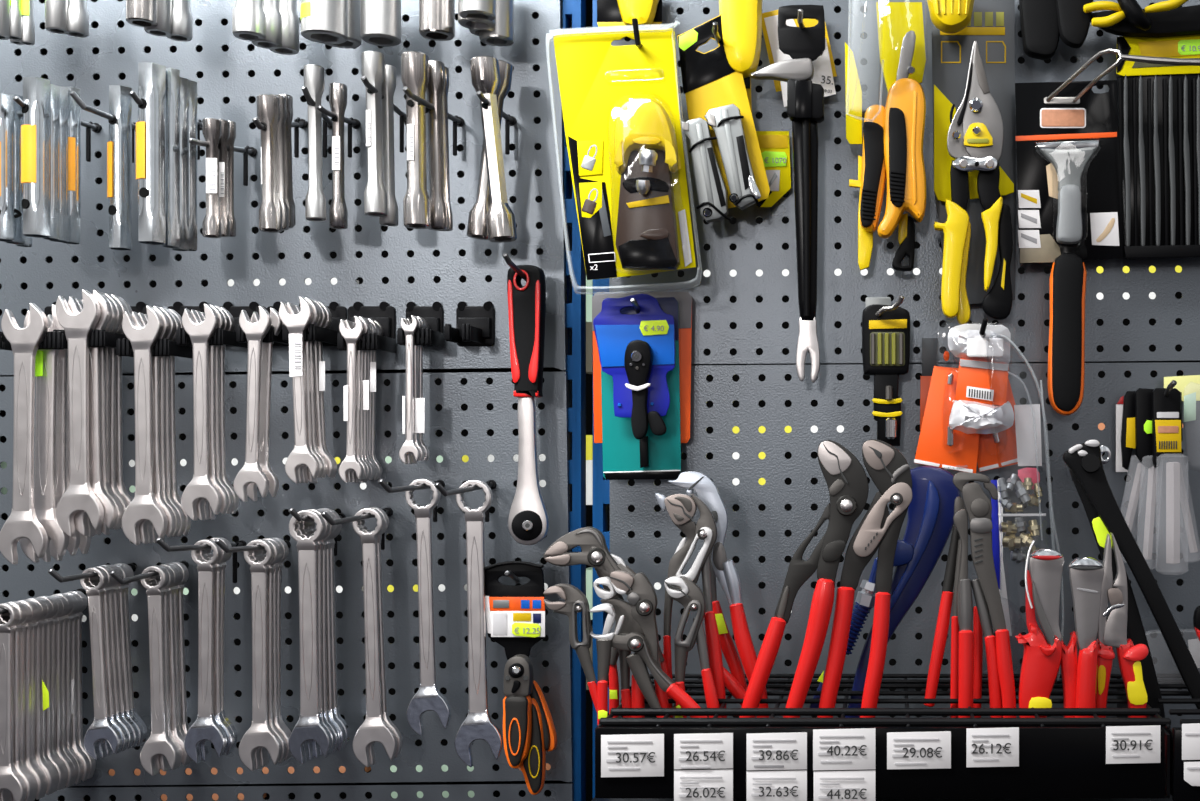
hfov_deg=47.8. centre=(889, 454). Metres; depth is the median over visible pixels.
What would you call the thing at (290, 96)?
socket spanner
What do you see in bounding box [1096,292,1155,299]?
trim
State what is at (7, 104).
wrench
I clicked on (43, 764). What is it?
wrench
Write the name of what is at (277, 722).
wrench
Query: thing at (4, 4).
socket
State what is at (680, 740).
print
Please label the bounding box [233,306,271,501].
wrench
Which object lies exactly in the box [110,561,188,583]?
hook
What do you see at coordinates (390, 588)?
trim
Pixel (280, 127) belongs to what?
socket spanner
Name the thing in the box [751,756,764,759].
print
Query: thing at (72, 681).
paper label
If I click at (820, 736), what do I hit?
print
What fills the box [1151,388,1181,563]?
pack
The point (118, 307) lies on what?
wrench
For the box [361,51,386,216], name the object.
socket spanner
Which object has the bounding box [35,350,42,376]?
price sticker
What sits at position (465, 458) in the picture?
trim
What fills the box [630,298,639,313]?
hook
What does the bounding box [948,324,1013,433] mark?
pack
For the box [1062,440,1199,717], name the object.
long nippers
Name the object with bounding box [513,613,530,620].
picture
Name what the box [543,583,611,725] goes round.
pliers
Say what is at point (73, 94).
hook
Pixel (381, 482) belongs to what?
hook
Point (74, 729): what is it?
wrench
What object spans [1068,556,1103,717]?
pliers
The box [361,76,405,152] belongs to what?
hook
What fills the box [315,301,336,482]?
wrench
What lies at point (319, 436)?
wrench
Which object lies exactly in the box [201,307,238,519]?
wrench
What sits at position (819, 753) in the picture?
print
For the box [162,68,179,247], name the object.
box spanner
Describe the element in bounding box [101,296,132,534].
wrench
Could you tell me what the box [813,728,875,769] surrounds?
price tag
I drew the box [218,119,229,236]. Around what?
socket spanner
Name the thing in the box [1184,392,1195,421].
card
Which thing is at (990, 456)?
pack
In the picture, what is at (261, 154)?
barcode label
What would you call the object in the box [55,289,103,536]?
wrench
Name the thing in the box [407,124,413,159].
barcode label
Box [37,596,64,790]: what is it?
wrench
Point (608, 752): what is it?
print
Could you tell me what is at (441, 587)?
trim
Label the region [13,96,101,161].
hook
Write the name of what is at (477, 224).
socket spanner
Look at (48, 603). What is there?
wrench
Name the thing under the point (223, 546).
hook
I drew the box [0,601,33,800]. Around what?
wrench
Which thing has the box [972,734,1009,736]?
print
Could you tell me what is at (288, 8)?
socket
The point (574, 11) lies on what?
upright post
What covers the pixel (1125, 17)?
pliers
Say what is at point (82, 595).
wrench
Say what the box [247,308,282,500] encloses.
wrench
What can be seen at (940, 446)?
pack
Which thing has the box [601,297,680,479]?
pack
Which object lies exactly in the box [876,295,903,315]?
hook
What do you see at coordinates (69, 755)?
wrench
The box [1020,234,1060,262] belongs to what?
print
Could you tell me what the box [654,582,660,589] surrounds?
trim
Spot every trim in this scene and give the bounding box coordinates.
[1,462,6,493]
[39,780,573,800]
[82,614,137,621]
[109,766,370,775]
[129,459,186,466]
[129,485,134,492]
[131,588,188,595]
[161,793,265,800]
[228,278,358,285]
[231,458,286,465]
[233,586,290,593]
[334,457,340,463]
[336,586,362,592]
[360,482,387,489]
[385,455,442,462]
[387,585,417,591]
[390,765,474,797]
[438,584,466,590]
[462,455,468,461]
[488,454,545,461]
[518,763,550,769]
[539,480,545,486]
[586,276,592,321]
[586,322,592,373]
[586,435,592,459]
[586,460,592,504]
[586,567,592,619]
[586,626,592,689]
[591,794,1172,800]
[593,0,609,797]
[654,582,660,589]
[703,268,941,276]
[732,426,791,433]
[732,452,739,484]
[758,452,765,484]
[811,425,843,432]
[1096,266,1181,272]
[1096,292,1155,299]
[1098,423,1182,429]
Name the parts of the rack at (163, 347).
arm, arm, plate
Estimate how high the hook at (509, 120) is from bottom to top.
0.042 m
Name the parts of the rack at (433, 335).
arm, plate, arm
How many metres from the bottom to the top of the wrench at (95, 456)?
0.232 m
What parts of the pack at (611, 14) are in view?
knob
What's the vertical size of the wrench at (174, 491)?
0.226 m
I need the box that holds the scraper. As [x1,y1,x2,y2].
[1015,80,1122,415]
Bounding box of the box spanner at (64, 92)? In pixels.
[50,86,68,241]
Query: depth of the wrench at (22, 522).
1.21 m
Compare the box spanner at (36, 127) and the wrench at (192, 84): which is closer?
the box spanner at (36, 127)
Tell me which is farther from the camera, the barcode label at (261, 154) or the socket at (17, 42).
the socket at (17, 42)
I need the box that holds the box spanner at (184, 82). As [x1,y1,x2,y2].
[171,77,188,250]
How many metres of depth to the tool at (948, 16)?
1.24 m
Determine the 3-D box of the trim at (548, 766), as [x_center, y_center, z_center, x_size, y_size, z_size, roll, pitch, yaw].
[-0.410,0.362,1.520,0.058,0.015,0.040,0,0,0]
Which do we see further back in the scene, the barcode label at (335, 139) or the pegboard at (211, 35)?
the pegboard at (211, 35)
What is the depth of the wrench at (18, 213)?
1.21 m
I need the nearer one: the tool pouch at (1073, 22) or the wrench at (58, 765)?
the wrench at (58, 765)
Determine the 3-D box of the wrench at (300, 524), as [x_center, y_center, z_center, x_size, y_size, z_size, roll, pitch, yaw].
[-0.554,0.173,1.249,0.040,0.242,0.009,0,0,0]
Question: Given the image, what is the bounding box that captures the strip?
[991,480,1011,635]
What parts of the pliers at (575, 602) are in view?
slot plate, handle arm, handle arm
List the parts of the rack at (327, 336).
arm, arm, plate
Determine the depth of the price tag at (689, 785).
1.05 m
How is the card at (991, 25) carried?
hanging from the pegboard at (772, 233)
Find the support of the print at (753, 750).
on the price tag at (765, 751)
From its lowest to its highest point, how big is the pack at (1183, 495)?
0.166 m
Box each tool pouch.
[1019,0,1058,59]
[1056,0,1092,48]
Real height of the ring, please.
0.018 m
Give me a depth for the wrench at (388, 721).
1.26 m
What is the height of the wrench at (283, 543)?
0.222 m
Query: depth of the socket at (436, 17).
1.23 m
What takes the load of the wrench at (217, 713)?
hanging from the hook at (164, 545)
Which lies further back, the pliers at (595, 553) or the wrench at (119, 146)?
the wrench at (119, 146)
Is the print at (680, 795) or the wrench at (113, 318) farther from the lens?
the wrench at (113, 318)
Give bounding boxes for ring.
[1100,446,1110,463]
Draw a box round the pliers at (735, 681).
[704,540,746,705]
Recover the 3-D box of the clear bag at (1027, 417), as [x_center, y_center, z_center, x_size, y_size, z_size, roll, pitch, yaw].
[0.128,0.060,1.238,0.075,0.357,0.033,0,0,0]
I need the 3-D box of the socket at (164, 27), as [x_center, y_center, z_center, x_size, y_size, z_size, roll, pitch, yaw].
[-0.698,-0.433,1.240,0.023,0.060,0.023,0,0,0]
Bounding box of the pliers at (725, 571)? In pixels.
[655,471,768,717]
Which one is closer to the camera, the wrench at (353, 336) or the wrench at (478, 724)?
the wrench at (353, 336)
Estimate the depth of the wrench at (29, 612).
1.21 m
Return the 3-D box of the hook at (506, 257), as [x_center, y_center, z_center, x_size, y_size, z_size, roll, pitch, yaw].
[-0.355,-0.176,1.258,0.007,0.025,0.099,0,0,3]
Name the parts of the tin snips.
handle, blade, handle, link plate, yellow pivot plate, blade, handle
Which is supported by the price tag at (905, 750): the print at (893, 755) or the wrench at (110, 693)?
the print at (893, 755)
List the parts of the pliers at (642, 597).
handle arm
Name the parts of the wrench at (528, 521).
red panel, hole trim, red panel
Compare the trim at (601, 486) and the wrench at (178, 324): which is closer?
the wrench at (178, 324)
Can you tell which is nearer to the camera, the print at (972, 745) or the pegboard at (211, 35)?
the print at (972, 745)
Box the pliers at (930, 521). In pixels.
[809,466,959,717]
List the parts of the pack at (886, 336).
hang plate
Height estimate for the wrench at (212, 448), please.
0.205 m
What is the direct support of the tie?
hanging from the pliers at (1042, 660)
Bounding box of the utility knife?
[845,2,925,270]
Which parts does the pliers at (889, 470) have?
arm, slot plate, arm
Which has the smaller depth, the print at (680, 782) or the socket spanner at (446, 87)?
the print at (680, 782)
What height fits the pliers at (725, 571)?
0.234 m
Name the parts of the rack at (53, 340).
arm, plate, arm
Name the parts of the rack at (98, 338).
arm, plate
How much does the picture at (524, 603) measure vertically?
0.008 m
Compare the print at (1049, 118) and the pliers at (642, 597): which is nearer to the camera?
the pliers at (642, 597)
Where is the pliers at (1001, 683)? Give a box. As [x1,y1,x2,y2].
[953,472,1015,717]
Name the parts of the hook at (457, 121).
rod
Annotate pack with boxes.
[553,28,695,279]
[593,294,674,439]
[597,0,661,29]
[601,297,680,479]
[756,131,790,206]
[862,297,909,445]
[914,351,978,472]
[920,338,937,429]
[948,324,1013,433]
[977,378,1017,471]
[1121,391,1145,530]
[1135,388,1157,559]
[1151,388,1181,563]
[1180,392,1197,552]
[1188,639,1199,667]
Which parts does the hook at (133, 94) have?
rod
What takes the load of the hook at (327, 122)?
attached to the pegboard at (211, 35)
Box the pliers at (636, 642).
[589,603,707,717]
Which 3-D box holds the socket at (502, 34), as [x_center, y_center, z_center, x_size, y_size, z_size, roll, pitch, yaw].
[-0.381,-0.435,1.260,0.032,0.069,0.032,0,0,0]
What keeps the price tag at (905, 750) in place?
attached to the display shelf
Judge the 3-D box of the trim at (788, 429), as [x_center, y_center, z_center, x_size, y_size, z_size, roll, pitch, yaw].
[-0.150,-0.029,1.520,0.081,0.014,0.040,0,0,0]
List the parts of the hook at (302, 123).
rod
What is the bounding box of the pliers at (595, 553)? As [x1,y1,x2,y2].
[543,527,673,717]
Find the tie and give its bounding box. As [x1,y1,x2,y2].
[1025,540,1034,608]
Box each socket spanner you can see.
[202,118,221,237]
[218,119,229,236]
[227,121,235,236]
[256,94,282,232]
[269,94,288,230]
[278,94,295,225]
[281,95,293,227]
[304,64,325,221]
[329,83,347,228]
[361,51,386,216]
[379,65,398,225]
[401,51,430,228]
[426,60,448,230]
[442,67,452,230]
[467,60,512,239]
[470,56,516,242]
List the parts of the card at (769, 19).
pale panel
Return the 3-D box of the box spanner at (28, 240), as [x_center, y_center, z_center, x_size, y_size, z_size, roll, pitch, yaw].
[-0.821,-0.266,1.232,0.016,0.136,0.015,0,0,0]
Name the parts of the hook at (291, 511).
rod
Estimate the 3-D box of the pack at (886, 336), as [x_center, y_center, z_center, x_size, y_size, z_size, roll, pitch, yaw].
[-0.004,-0.082,1.264,0.047,0.146,0.024,0,0,0]
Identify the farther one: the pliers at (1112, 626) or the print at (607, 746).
the pliers at (1112, 626)
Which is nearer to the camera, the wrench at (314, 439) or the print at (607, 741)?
the print at (607, 741)
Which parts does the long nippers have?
arm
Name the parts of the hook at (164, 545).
rod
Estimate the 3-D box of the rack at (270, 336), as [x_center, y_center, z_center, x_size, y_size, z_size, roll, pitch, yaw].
[-0.598,-0.131,1.270,0.051,0.046,0.064,0,0,0]
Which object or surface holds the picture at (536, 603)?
on the scissors
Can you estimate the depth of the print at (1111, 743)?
1.05 m
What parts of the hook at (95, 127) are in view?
rod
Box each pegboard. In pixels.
[0,0,567,374]
[0,367,572,785]
[609,0,1199,364]
[610,360,1199,728]
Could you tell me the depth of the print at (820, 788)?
1.05 m
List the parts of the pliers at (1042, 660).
arm, handle, cross arm, handle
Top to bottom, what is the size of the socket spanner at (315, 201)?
0.146 m
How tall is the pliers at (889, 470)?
0.274 m
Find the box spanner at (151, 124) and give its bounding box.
[136,62,165,244]
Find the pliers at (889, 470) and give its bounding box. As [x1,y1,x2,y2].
[817,439,911,717]
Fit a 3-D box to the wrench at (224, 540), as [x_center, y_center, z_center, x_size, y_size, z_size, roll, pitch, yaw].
[-0.652,0.186,1.259,0.038,0.214,0.009,0,0,0]
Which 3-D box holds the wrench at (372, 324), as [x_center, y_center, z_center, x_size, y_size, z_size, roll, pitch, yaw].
[-0.514,-0.053,1.267,0.024,0.160,0.008,0,0,0]
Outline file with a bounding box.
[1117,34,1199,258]
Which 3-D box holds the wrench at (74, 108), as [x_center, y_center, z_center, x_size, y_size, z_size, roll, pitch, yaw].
[-0.784,-0.277,1.244,0.016,0.147,0.018,0,0,-30]
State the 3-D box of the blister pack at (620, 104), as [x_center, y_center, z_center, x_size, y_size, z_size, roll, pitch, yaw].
[-0.253,-0.283,1.215,0.150,0.262,0.051,0,0,0]
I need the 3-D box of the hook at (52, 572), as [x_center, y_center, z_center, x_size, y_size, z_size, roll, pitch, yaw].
[-0.760,0.127,1.243,0.012,0.046,0.127,0,0,0]
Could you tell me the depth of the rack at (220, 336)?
1.25 m
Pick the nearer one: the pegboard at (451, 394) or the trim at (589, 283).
the pegboard at (451, 394)
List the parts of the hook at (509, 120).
rod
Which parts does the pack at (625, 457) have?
black lever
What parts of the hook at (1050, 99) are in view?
brass plate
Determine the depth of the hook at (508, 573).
1.25 m
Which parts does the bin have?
panel, panel, pliers handle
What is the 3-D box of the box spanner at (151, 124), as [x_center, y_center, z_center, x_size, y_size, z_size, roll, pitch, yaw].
[-0.682,-0.278,1.202,0.023,0.164,0.026,0,0,30]
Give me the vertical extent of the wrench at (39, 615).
0.191 m
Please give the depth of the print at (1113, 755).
1.05 m
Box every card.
[592,292,691,442]
[762,9,836,91]
[776,38,835,106]
[931,0,1015,303]
[1116,396,1127,471]
[1164,375,1199,400]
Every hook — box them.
[0,588,85,613]
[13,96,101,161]
[48,563,136,582]
[70,91,135,162]
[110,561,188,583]
[129,91,201,159]
[156,538,246,582]
[188,138,256,185]
[215,539,290,582]
[252,117,307,157]
[288,508,345,555]
[301,86,331,157]
[317,105,359,157]
[321,507,392,549]
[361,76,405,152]
[378,479,444,521]
[403,87,463,155]
[434,480,495,521]
[476,91,515,154]
[502,253,526,281]
[504,570,518,581]
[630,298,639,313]
[632,18,641,47]
[712,22,720,45]
[797,9,804,28]
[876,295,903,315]
[979,318,987,336]
[1044,48,1199,103]
[1164,380,1176,396]
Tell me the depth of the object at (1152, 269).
1.50 m
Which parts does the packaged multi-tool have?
lever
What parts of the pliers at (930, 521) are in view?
threaded rod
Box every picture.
[493,600,508,607]
[493,613,506,634]
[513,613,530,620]
[521,600,529,607]
[533,600,540,607]
[533,613,540,622]
[577,140,602,175]
[579,182,601,217]
[1018,190,1040,207]
[1018,210,1040,227]
[1018,230,1040,247]
[1090,212,1118,245]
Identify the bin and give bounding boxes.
[1152,674,1199,800]
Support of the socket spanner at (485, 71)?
hanging from the hook at (509, 120)
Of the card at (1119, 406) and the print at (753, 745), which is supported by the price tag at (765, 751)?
the print at (753, 745)
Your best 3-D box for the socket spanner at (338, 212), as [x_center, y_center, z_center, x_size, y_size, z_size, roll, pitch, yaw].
[-0.531,-0.287,1.252,0.017,0.138,0.016,0,0,0]
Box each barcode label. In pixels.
[206,158,216,192]
[219,162,224,196]
[261,154,261,183]
[289,334,302,376]
[332,136,339,169]
[366,110,370,145]
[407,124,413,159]
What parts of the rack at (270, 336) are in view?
arm, arm, plate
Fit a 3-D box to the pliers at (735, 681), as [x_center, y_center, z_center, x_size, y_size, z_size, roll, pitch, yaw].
[-0.148,0.152,1.202,0.050,0.174,0.017,0,0,4]
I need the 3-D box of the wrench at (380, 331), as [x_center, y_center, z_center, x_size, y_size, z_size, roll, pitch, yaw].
[-0.514,-0.052,1.282,0.026,0.160,0.008,0,0,0]
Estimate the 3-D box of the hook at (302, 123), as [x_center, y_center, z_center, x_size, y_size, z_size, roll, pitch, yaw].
[-0.587,-0.315,1.254,0.010,0.042,0.107,0,0,0]
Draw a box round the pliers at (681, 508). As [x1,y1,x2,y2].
[663,494,726,717]
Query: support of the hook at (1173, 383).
attached to the pegboard at (827, 389)
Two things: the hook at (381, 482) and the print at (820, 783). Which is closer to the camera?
the print at (820, 783)
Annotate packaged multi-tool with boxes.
[677,15,769,222]
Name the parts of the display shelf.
panel, panel, rail, rail, panel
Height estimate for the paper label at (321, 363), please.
0.029 m
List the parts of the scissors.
lever, handle, handle, spring handle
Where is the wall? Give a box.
[0,0,1182,800]
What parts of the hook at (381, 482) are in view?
rod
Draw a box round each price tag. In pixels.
[601,734,663,776]
[674,733,732,768]
[674,769,732,800]
[747,732,806,769]
[747,770,806,800]
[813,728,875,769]
[814,770,875,800]
[887,731,950,768]
[966,727,1018,766]
[1106,725,1159,763]
[1182,723,1199,759]
[1184,762,1199,785]
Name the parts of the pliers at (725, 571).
handle arm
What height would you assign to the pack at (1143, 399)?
0.175 m
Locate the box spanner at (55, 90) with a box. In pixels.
[43,84,59,239]
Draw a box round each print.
[568,136,616,279]
[606,759,619,761]
[607,741,652,742]
[607,746,626,747]
[607,751,647,753]
[609,767,639,769]
[679,757,691,760]
[679,794,691,796]
[680,740,721,741]
[680,745,698,746]
[680,750,717,752]
[680,776,721,778]
[680,782,698,783]
[680,787,717,788]
[681,766,710,767]
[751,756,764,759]
[751,793,764,795]
[753,739,795,741]
[753,745,771,746]
[753,750,791,751]
[753,777,795,779]
[753,783,771,784]
[753,788,791,789]
[754,765,783,766]
[818,752,830,754]
[818,795,830,798]
[819,735,863,737]
[819,741,838,742]
[819,746,859,747]
[820,777,863,779]
[820,783,839,784]
[820,788,859,789]
[821,760,851,762]
[892,754,904,756]
[893,738,938,740]
[893,744,913,745]
[893,749,934,750]
[895,762,926,764]
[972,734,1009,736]
[972,740,988,741]
[972,745,1004,746]
[973,758,998,760]
[1018,467,1039,489]
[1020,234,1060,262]
[1041,110,1083,126]
[1110,746,1121,749]
[1111,732,1150,734]
[1111,738,1128,739]
[1111,743,1144,744]
[1113,755,1139,756]
[1132,58,1199,67]
[1138,39,1199,56]
[1158,426,1177,432]
[1185,733,1199,734]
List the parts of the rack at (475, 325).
arm, arm, plate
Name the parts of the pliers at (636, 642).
handle arm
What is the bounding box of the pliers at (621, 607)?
[593,577,645,717]
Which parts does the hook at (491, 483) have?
rod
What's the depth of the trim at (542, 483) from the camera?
1.50 m
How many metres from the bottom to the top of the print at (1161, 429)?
0.007 m
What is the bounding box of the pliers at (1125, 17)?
[1083,0,1199,36]
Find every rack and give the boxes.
[0,302,67,350]
[52,302,146,347]
[116,302,208,358]
[176,302,266,348]
[236,302,299,345]
[282,302,346,345]
[337,302,395,352]
[397,302,443,346]
[444,301,494,345]
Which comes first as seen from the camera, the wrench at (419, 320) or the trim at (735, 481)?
the wrench at (419, 320)
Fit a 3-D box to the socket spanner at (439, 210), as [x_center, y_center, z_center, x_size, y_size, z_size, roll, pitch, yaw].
[-0.427,-0.290,1.222,0.022,0.156,0.019,0,0,0]
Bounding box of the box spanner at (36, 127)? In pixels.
[21,77,50,237]
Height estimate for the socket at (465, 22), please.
0.052 m
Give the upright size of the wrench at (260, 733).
0.221 m
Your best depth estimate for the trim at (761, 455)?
1.50 m
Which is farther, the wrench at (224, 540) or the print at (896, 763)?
the wrench at (224, 540)
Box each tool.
[719,0,761,112]
[927,0,973,33]
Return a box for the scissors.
[484,561,556,794]
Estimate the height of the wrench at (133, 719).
0.184 m
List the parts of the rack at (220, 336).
arm, arm, plate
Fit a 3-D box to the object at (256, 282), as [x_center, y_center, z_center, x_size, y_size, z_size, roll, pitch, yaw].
[-0.698,-0.199,1.520,0.138,0.016,0.040,0,0,0]
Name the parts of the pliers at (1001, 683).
handle arm, cheek panel, handle arm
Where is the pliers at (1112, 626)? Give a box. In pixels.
[1096,532,1148,717]
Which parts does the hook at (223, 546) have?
rod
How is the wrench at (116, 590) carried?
hanging from the hook at (52, 572)
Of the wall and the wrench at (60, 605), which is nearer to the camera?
the wrench at (60, 605)
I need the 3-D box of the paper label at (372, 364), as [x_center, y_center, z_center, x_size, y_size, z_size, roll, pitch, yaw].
[-0.501,-0.075,1.259,0.006,0.029,0.001,0,0,0]
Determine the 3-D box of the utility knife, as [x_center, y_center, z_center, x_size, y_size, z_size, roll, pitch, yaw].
[-0.004,-0.314,1.247,0.080,0.268,0.054,0,0,0]
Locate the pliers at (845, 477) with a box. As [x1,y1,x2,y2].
[739,440,868,717]
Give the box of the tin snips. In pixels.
[934,40,1013,324]
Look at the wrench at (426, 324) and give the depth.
1.28 m
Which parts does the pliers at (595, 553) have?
arm panel, handle arm, handle arm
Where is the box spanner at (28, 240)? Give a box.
[15,236,32,246]
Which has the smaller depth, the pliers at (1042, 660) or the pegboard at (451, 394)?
the pliers at (1042, 660)
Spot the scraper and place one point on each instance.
(1068, 157)
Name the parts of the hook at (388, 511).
rod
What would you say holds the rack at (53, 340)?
attached to the pegboard at (211, 35)
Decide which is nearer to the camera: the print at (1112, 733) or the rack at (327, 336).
the print at (1112, 733)
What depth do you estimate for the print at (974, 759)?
1.05 m
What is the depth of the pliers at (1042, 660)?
1.14 m
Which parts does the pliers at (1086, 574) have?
handle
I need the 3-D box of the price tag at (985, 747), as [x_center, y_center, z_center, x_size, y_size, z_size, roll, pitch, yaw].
[0.083,0.237,1.054,0.043,0.032,0.002,0,0,0]
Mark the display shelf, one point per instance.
(1059, 757)
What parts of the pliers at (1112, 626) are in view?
handle, handle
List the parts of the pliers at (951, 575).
handle arm, handle arm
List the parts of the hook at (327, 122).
rod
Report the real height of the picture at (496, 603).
0.008 m
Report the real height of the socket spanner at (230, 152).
0.110 m
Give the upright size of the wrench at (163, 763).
0.201 m
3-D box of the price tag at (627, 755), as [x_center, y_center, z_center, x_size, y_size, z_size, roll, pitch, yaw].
[-0.209,0.244,1.054,0.051,0.035,0.002,0,0,0]
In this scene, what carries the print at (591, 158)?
attached to the blister pack at (620, 104)
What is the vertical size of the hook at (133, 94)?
0.042 m
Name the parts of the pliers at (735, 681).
handle arm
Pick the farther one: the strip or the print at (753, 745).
the strip
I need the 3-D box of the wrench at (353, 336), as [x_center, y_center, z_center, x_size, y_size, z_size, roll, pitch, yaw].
[-0.515,-0.053,1.245,0.024,0.160,0.008,0,0,0]
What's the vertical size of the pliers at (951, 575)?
0.219 m
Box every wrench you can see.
[0,93,14,241]
[0,303,48,564]
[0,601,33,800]
[0,603,26,800]
[4,95,24,243]
[7,602,37,800]
[11,600,44,800]
[20,304,68,562]
[26,598,54,794]
[30,600,47,797]
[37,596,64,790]
[38,597,58,793]
[41,326,79,561]
[47,315,90,560]
[50,596,67,788]
[51,595,74,786]
[54,593,78,783]
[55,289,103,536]
[61,87,80,243]
[64,592,90,780]
[66,594,83,783]
[67,290,116,535]
[67,591,95,778]
[76,292,122,536]
[80,567,121,759]
[81,293,123,534]
[89,566,127,757]
[95,294,127,534]
[95,565,132,755]
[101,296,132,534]
[107,85,131,250]
[111,565,138,753]
[114,563,146,743]
[116,564,143,752]
[121,305,167,544]
[131,306,175,543]
[138,307,179,542]
[140,565,178,775]
[144,308,184,542]
[149,565,182,773]
[155,564,189,771]
[158,309,190,540]
[160,563,191,768]
[173,562,188,733]
[181,303,221,520]
[184,539,226,763]
[189,80,196,250]
[191,304,228,519]
[196,306,233,519]
[200,539,234,760]
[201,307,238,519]
[206,537,236,757]
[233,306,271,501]
[238,539,281,770]
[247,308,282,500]
[252,539,286,769]
[258,538,290,766]
[262,538,291,763]
[279,296,319,483]
[287,297,323,482]
[288,510,331,763]
[292,299,327,482]
[296,300,333,482]
[298,509,334,761]
[303,510,339,760]
[308,509,345,757]
[311,508,349,755]
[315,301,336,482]
[339,316,364,482]
[345,316,369,481]
[350,318,372,482]
[352,508,397,766]
[353,319,375,482]
[360,318,378,480]
[360,321,381,482]
[360,507,401,764]
[365,320,382,481]
[399,315,420,463]
[405,316,424,463]
[405,479,450,735]
[408,316,425,462]
[411,318,429,463]
[454,480,502,766]
[507,265,548,544]
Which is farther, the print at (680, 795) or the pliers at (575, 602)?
the pliers at (575, 602)
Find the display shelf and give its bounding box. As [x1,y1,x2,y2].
[595,674,1170,797]
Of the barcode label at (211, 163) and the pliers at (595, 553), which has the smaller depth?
the pliers at (595, 553)
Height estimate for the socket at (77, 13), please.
0.062 m
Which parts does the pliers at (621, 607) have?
handle arm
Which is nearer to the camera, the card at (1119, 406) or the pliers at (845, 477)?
the pliers at (845, 477)
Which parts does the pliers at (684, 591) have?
handle arm, slot plate, handle arm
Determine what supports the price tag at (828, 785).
attached to the display shelf
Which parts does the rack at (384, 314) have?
arm, plate, arm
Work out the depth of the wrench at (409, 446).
1.25 m
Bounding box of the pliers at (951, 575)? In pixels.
[924,497,982,717]
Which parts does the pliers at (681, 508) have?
handle arm, slot plate, handle arm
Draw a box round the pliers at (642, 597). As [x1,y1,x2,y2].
[610,571,669,717]
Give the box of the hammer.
[750,5,824,382]
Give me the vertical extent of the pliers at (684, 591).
0.156 m
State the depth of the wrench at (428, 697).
1.26 m
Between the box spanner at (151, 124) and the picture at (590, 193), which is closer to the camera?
the box spanner at (151, 124)
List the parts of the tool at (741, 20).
handle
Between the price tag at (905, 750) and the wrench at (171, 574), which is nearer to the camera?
the price tag at (905, 750)
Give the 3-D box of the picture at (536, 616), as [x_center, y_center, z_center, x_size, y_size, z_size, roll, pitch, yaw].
[-0.342,0.158,1.258,0.008,0.009,0.001,0,0,0]
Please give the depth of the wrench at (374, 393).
1.29 m
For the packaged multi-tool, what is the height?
0.204 m
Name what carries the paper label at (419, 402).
attached to the wrench at (419, 320)
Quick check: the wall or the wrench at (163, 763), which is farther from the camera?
the wall
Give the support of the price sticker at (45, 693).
attached to the wrench at (43, 764)
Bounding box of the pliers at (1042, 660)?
[1015,548,1077,717]
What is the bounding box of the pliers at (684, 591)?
[664,576,721,717]
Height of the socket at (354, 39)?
0.070 m
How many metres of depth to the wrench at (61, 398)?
1.24 m
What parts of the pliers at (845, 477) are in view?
arm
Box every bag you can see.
[988,377,1062,630]
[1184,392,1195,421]
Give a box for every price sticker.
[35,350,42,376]
[42,680,48,710]
[817,671,823,682]
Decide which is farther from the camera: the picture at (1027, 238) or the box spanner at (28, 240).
the picture at (1027, 238)
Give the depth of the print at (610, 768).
1.05 m
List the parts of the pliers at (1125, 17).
yellow handle, yellow handle, black handle, yellow handle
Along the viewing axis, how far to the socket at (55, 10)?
1.23 m
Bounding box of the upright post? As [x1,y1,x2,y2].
[563,0,585,800]
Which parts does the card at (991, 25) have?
icon frame, icon frame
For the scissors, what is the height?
0.228 m
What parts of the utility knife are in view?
handle, handle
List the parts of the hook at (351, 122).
rod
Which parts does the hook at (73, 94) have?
rod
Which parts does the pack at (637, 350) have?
blue panel, second lever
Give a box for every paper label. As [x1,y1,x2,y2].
[71,680,73,713]
[319,361,324,390]
[344,385,347,420]
[363,380,368,409]
[370,362,375,391]
[402,396,404,433]
[415,398,424,432]
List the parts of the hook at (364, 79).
rod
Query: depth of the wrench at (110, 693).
1.24 m
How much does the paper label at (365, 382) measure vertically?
0.029 m
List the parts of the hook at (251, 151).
rod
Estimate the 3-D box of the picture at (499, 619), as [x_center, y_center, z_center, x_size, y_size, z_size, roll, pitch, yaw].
[-0.377,0.164,1.258,0.014,0.021,0.001,0,0,0]
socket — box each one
[0,0,9,39]
[9,0,21,39]
[10,39,23,44]
[19,0,34,44]
[45,0,67,33]
[65,0,88,37]
[126,0,157,26]
[144,0,171,36]
[166,0,192,40]
[232,0,265,40]
[251,0,281,48]
[269,0,298,54]
[301,0,347,43]
[326,0,360,47]
[360,0,400,45]
[419,0,454,40]
[458,0,495,28]
[459,0,495,21]
[469,21,493,35]
[479,0,513,45]

